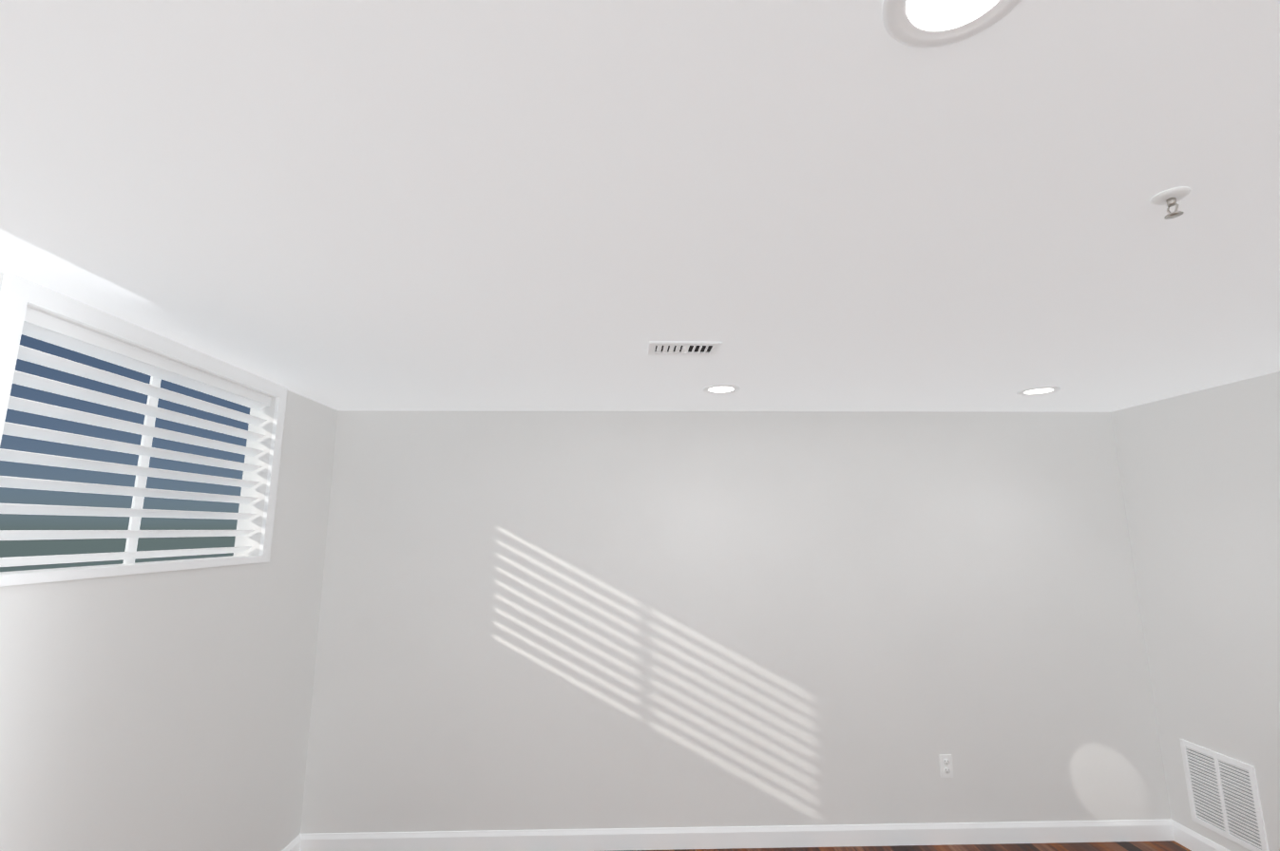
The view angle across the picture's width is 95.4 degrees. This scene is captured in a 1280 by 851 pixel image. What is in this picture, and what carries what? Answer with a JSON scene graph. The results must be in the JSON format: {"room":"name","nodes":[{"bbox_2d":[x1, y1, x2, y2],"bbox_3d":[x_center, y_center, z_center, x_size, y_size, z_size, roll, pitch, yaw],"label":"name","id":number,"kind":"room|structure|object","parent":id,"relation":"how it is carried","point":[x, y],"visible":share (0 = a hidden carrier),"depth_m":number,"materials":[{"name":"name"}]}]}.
{"room":"empty basement room","nodes":[
{"label":"empty basement room","id":0,"kind":"room"},
{"bbox_2d":[0,271,337,850],"bbox_3d":[-1.813,-0.708,0.696,0.120,5.050,5.770,0,-10,-1],"label":"wall","id":1,"kind":"structure","parent":0,"point":[167,711],"depth_m":2.27,"materials":[{"name":"paint"}]},
{"bbox_2d":[0,273,287,586],"bbox_3d":[-1.835,0.116,2.220,0.116,0.860,1.360,0,-10,-1],"label":"window blinds","id":2,"kind":"object","parent":1,"relation":"attached to","point":[18,316],"visible":1,"depth_m":2.04,"materials":[{"name":"white plastic"}]},
{"bbox_2d":[282,834,305,850],"bbox_3d":[-1.737,1.729,0.265,0.014,0.100,5.770,0,-10,-1],"label":"baseboard","id":3,"kind":"structure","parent":1,"relation":"attached to","point":[296,846],"depth_m":3.05,"materials":[{"name":"white wood"}]},
{"bbox_2d":[0,0,1279,412],"bbox_3d":[1.131,-0.705,0.771,5.770,0.230,5.770,0,-10,-1],"label":"ceiling","id":4,"kind":"structure","parent":0,"point":[580,205],"depth_m":1.26,"materials":[{"name":"paint"}]},
{"bbox_2d":[647,341,722,355],"bbox_3d":[0.173,-0.301,2.315,0.280,0.018,0.155,0,-10,-1],"label":"ceiling vent","id":5,"kind":"object","parent":4,"relation":"in","point":[663,348],"visible":1,"depth_m":2.31,"materials":[{"name":"white metal"}]},
{"bbox_2d":[702,384,740,394],"bbox_3d":[0.419,-0.186,3.002,0.190,0.007,0.190,0,-10,-1],"label":"recessed light","id":6,"kind":"object","parent":4,"relation":"in","point":[719,389],"visible":1,"depth_m":2.99,"materials":[{"name":"white plastic"}]},
{"bbox_2d":[881,0,1021,48],"bbox_3d":[0.426,-0.581,0.776,0.190,0.007,0.190,0,-10,-1],"label":"recessed light","id":7,"kind":"object","parent":4,"relation":"in","point":[923,24],"visible":1,"depth_m":0.82,"materials":[{"name":"white plastic"}]},
{"bbox_2d":[1016,386,1060,396],"bbox_3d":[2.098,-0.181,3.064,0.190,0.007,0.190,0,-10,-1],"label":"recessed light","id":8,"kind":"object","parent":4,"relation":"in","point":[1039,391],"visible":0.98,"depth_m":3.05,"materials":[{"name":"white plastic"}]},
{"bbox_2d":[1150,186,1191,219],"bbox_3d":[1.151,-0.476,1.260,0.066,0.049,0.066,0,-10,-1],"label":"sprinkler","id":9,"kind":"object","parent":4,"relation":"attached to","point":[1170,198],"visible":0.98,"depth_m":1.25,"materials":[{"name":"silver metal"}]},
{"bbox_2d":[300,410,1171,834],"bbox_3d":[1.057,-0.190,3.669,6.010,5.050,0.120,0,-10,-1],"label":"wall","id":10,"kind":"structure","parent":0,"point":[608,620],"depth_m":3.36,"materials":[{"name":"paint"}]},
{"bbox_2d":[299,820,1175,850],"bbox_3d":[0.582,2.235,3.158,4.740,0.100,0.014,0,-10,-1],"label":"baseboard","id":11,"kind":"structure","parent":10,"relation":"attached to","point":[827,836],"depth_m":3.15,"materials":[{"name":"white wood"}]},
{"bbox_2d":[938,754,953,778],"bbox_3d":[1.710,1.902,3.250,0.070,0.115,0.008,0,-10,-1],"label":"electrical outlet","id":12,"kind":"object","parent":10,"relation":"attached to","point":[945,766],"visible":1,"depth_m":3.25,"materials":[{"name":"white plastic"}]},
{"bbox_2d":[617,840,1191,850],"bbox_3d":[1.140,1.806,0.325,6.010,0.050,6.010,0,-10,-1],"label":"floor","id":13,"kind":"structure","parent":0,"point":[1166,846],"depth_m":3.14,"materials":[{"name":"brown wood"}]},
{"bbox_2d":[1110,371,1279,850],"bbox_3d":[3.037,0.897,2.277,0.120,2.410,2.340,0,-10,-1],"label":"wall","id":14,"kind":"structure","parent":0,"point":[1199,470],"depth_m":2.99,"materials":[{"name":"paint"}]},
{"bbox_2d":[1171,820,1229,850],"bbox_3d":[2.974,2.030,2.052,0.014,0.100,2.324,0,-10,-1],"label":"baseboard","id":15,"kind":"structure","parent":14,"relation":"attached to","point":[1184,836],"depth_m":3.10,"materials":[{"name":"white wood"}]},
{"bbox_2d":[1180,739,1268,850],"bbox_3d":[2.953,1.876,2.957,0.010,0.400,0.375,0,-10,-1],"label":"air vent","id":16,"kind":"object","parent":14,"relation":"in","point":[1224,797],"visible":1,"depth_m":2.94,"materials":[{"name":"white metal"}]}
]}

